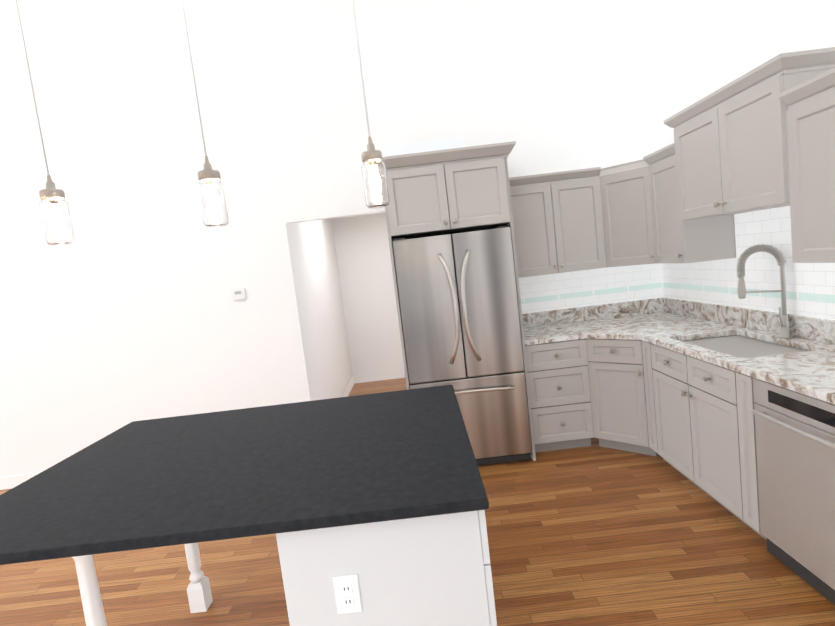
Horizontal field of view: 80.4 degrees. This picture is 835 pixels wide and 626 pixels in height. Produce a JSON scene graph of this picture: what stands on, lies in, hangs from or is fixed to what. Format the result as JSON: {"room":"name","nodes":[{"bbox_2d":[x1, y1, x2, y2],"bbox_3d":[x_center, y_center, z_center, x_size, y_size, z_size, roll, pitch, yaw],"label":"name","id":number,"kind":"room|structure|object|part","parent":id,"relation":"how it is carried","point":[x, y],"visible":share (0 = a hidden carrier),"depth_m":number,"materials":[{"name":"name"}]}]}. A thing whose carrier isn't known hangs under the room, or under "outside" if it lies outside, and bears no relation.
{"room":"kitchen","nodes":[
{"label":"kitchen","id":0,"kind":"room"},
{"bbox_2d":[289,219,352,399],"bbox_3d":[-1.114,-0.156,5.741,0.120,2.600,2.600,-7,6,0],"label":"wall","id":1,"kind":"structure","parent":0,"point":[320,292],"depth_m":5.40,"materials":[{"name":"paint"}]},
{"bbox_2d":[341,376,353,396],"bbox_3d":[-0.903,1.070,5.803,0.014,0.115,2.479,-7,6,0],"label":"baseboard","id":2,"kind":"structure","parent":1,"relation":"attached to","point":[347,390],"depth_m":6.43,"materials":[{"name":"white paint"}]},
{"bbox_2d":[0,0,653,476],"bbox_3d":[-2.097,-0.838,4.593,8.300,4.400,0.700,-7,6,0],"label":"wall","id":3,"kind":"structure","parent":0,"point":[123,309],"depth_m":4.19,"materials":[{"name":"paint"}]},
{"bbox_2d":[0,473,38,489],"bbox_3d":[-3.429,1.494,4.518,5.114,0.115,0.134,-7,6,0],"label":"baseboard","id":4,"kind":"structure","parent":3,"relation":"attached to","point":[9,482],"depth_m":4.45,"materials":[{"name":"white paint"}]},
{"bbox_2d":[231,288,245,299],"bbox_3d":[-1.557,-0.164,4.300,0.120,0.090,0.026,-7,6,0],"label":"thermostat","id":5,"kind":"object","parent":3,"relation":"attached to","point":[236,294],"visible":1,"depth_m":4.29,"materials":[{"name":"white plastic"}]},
{"bbox_2d":[382,143,513,242],"bbox_3d":[0.206,-0.911,3.887,0.870,0.550,0.710,-7,6,0],"label":"upper cabinet","id":6,"kind":"object","parent":3,"relation":"attached to","point":[464,189],"depth_m":3.54,"materials":[{"name":"paint"}]},
{"bbox_2d":[510,167,605,278],"bbox_3d":[1.081,-0.723,4.091,0.782,0.785,0.350,-7,6,0],"label":"upper cabinet","id":7,"kind":"object","parent":3,"relation":"attached to","point":[556,229],"depth_m":3.92,"materials":[{"name":"paint"}]},
{"bbox_2d":[519,295,665,326],"bbox_3d":[1.476,0.006,4.330,1.390,0.125,0.020,-7,6,0],"label":"backsplash","id":8,"kind":"structure","parent":3,"relation":"attached to","point":[636,306],"depth_m":4.32,"materials":[{"name":"stone"}]},
{"bbox_2d":[332,213,404,383],"bbox_3d":[-0.326,-0.371,6.970,1.480,2.600,0.120,-7,6,0],"label":"wall","id":9,"kind":"structure","parent":0,"point":[367,289],"depth_m":6.92,"materials":[{"name":"paint"}]},
{"bbox_2d":[0,378,834,625],"bbox_3d":[-1.831,1.500,3.459,8.540,0.060,7.460,-7,6,0],"label":"floor","id":10,"kind":"structure","parent":0,"point":[594,534],"depth_m":2.61,"materials":[{"name":"brown wood"}]},
{"bbox_2d":[75,398,496,625],"bbox_3d":[-0.558,1.014,2.031,1.660,0.886,1.179,-7,6,0],"label":"kitchen island","id":11,"kind":"object","parent":10,"relation":"on","point":[436,572],"depth_m":1.43,"materials":[{"name":"white wood"},{"name":"paint"}]},
{"bbox_3d":[-1.132,1.109,1.746,0.078,0.886,0.078,-7,6,0],"label":"leg","id":12,"kind":"part","parent":11,"relation":"part of","materials":[{"name":"white paint"}]},
{"bbox_3d":[-1.136,1.041,2.442,0.078,0.886,0.078,-7,6,0],"label":"leg","id":13,"kind":"part","parent":11,"relation":"part of","materials":[{"name":"white paint"}]},
{"bbox_2d":[0,385,488,564],"bbox_3d":[-0.671,0.562,2.011,1.740,0.032,1.310,-7,6,0],"label":"island countertop","id":14,"kind":"structure","parent":11,"relation":"on","point":[388,458],"depth_m":1.69,"materials":[{"name":"black stone"}]},
{"bbox_2d":[393,225,531,464],"bbox_3d":[0.344,0.267,3.941,0.854,1.777,0.775,-7,6,0],"label":"fridge","id":15,"kind":"object","parent":10,"relation":"on","point":[459,311],"visible":0.77,"depth_m":3.62,"materials":[{"name":"silver metal"}]},
{"bbox_2d":[522,347,593,458],"bbox_3d":[1.085,0.623,4.083,0.478,0.875,0.630,-7,6,0],"label":"base cabinet","id":16,"kind":"object","parent":10,"relation":"on","point":[558,388],"depth_m":3.77,"materials":[{"name":"paint"}]},
{"bbox_2d":[586,347,653,455],"bbox_3d":[1.775,0.556,3.936,0.919,0.875,0.916,-7,6,0],"label":"base cabinet","id":17,"kind":"object","parent":10,"relation":"on","point":[621,417],"depth_m":3.61,"materials":[{"name":"paint"}]},
{"bbox_2d":[646,335,809,539],"bbox_3d":[1.924,0.640,2.911,0.630,0.875,0.880,-7,6,0],"label":"base cabinet","id":18,"kind":"object","parent":10,"relation":"on","point":[704,422],"depth_m":2.77,"materials":[{"name":"paint"}]},
{"bbox_2d":[520,311,733,358],"bbox_3d":[1.488,0.140,3.793,1.390,0.038,1.117,-7,6,0],"label":"countertop","id":19,"kind":"structure","parent":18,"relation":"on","point":[627,330],"depth_m":3.72,"materials":[{"name":"stone"}]},
{"bbox_2d":[654,327,834,404],"bbox_3d":[1.869,0.230,2.438,0.638,0.038,1.600,-7,6,0],"label":"countertop","id":20,"kind":"structure","parent":18,"relation":"on","point":[811,373],"depth_m":2.36,"materials":[{"name":"stone"}]},
{"bbox_2d":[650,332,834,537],"bbox_3d":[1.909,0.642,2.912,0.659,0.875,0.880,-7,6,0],"label":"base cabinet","id":21,"kind":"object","parent":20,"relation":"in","point":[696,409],"depth_m":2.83,"materials":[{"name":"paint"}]},
{"bbox_2d":[736,244,791,337],"bbox_3d":[2.024,-0.129,2.889,0.177,0.545,0.240,-7,6,0],"label":"faucet","id":22,"kind":"object","parent":20,"relation":"on","point":[742,291],"visible":1,"depth_m":2.83,"materials":[{"name":"silver metal"}]},
{"bbox_2d":[751,378,834,604],"bbox_3d":[1.899,0.725,2.050,0.668,0.858,0.604,-7,6,0],"label":"dishwasher","id":23,"kind":"object","parent":10,"relation":"on","point":[795,440],"visible":1,"depth_m":2.10,"materials":[{"name":"silver metal"}]},
{"bbox_2d":[598,156,653,270],"bbox_3d":[1.613,-0.758,3.798,0.296,0.782,0.293,-7,6,0],"label":"upper cabinet","id":24,"kind":"object","parent":0,"relation":"attached to","point":[623,189],"depth_m":3.81,"materials":[{"name":"paint"}]},
{"bbox_2d":[644,0,834,151],"bbox_3d":[2.099,-1.065,1.921,0.120,4.400,4.860,-7,6,0],"label":"wall","id":25,"kind":"structure","parent":0,"point":[697,50],"depth_m":3.28,"materials":[{"name":"paint"}]},
{"bbox_2d":[646,145,741,266],"bbox_3d":[1.905,-0.757,3.452,0.350,0.785,0.411,-7,6,0],"label":"upper cabinet","id":26,"kind":"object","parent":25,"relation":"attached to","point":[707,240],"depth_m":3.36,"materials":[{"name":"paint"}]},
{"bbox_2d":[662,299,834,342],"bbox_3d":[2.166,0.115,2.414,0.020,0.125,3.824,-7,6,0],"label":"backsplash","id":27,"kind":"structure","parent":25,"relation":"attached to","point":[804,326],"depth_m":3.16,"materials":[{"name":"stone"}]},
{"bbox_2d":[670,47,834,222],"bbox_3d":[1.872,-0.909,2.758,0.370,0.660,0.940,-7,6,0],"label":"upper cabinet","id":28,"kind":"object","parent":25,"relation":"attached to","point":[728,149],"depth_m":2.61,"materials":[{"name":"paint"}]},
{"bbox_2d":[786,63,834,266],"bbox_3d":[1.913,-0.608,1.944,0.350,0.785,0.740,-7,6,0],"label":"upper cabinet","id":29,"kind":"object","parent":25,"relation":"attached to","point":[810,104],"depth_m":2.19,"materials":[{"name":"paint"}]},
{"bbox_3d":[-2.192,-1.509,1.854,8.420,2.065,4.740,-7,6,0],"label":"ceiling","id":30,"kind":"structure","parent":0,"visible":0},
{"bbox_2d":[15,0,74,245],"bbox_3d":[-1.438,-0.912,1.828,0.120,1.317,0.114,-7,6,0],"label":"pendant light","id":31,"kind":"object","parent":30,"relation":"hanging from","point":[56,217],"visible":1,"depth_m":1.85,"materials":[{"name":"clear glass"}]},
{"bbox_3d":[-1.373,-0.359,1.881,0.092,0.198,0.092,-7,6,0],"label":"glass","id":32,"kind":"part","parent":31,"relation":"part of","materials":[{"name":"white"}]},
{"bbox_2d":[181,0,228,226],"bbox_3d":[-0.842,-0.982,1.825,0.120,1.317,0.114,-7,6,0],"label":"pendant light","id":33,"kind":"object","parent":30,"relation":"hanging from","point":[210,185],"visible":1,"depth_m":1.84,"materials":[{"name":"clear glass"}]},
{"bbox_3d":[-0.777,-0.429,1.877,0.092,0.198,0.092,-7,6,0],"label":"glass","id":34,"kind":"part","parent":33,"relation":"part of","materials":[{"name":"white"}]},
{"bbox_2d":[352,0,389,208],"bbox_3d":[-0.226,-1.054,1.821,0.120,1.317,0.114,-7,6,0],"label":"pendant light","id":35,"kind":"object","parent":30,"relation":"hanging from","point":[374,178],"visible":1,"depth_m":1.84,"materials":[{"name":"clear glass"}]},
{"bbox_3d":[-0.161,-0.501,1.874,0.092,0.198,0.092,-7,6,0],"label":"glass","id":36,"kind":"part","parent":35,"relation":"part of","materials":[{"name":"white"}]}
]}

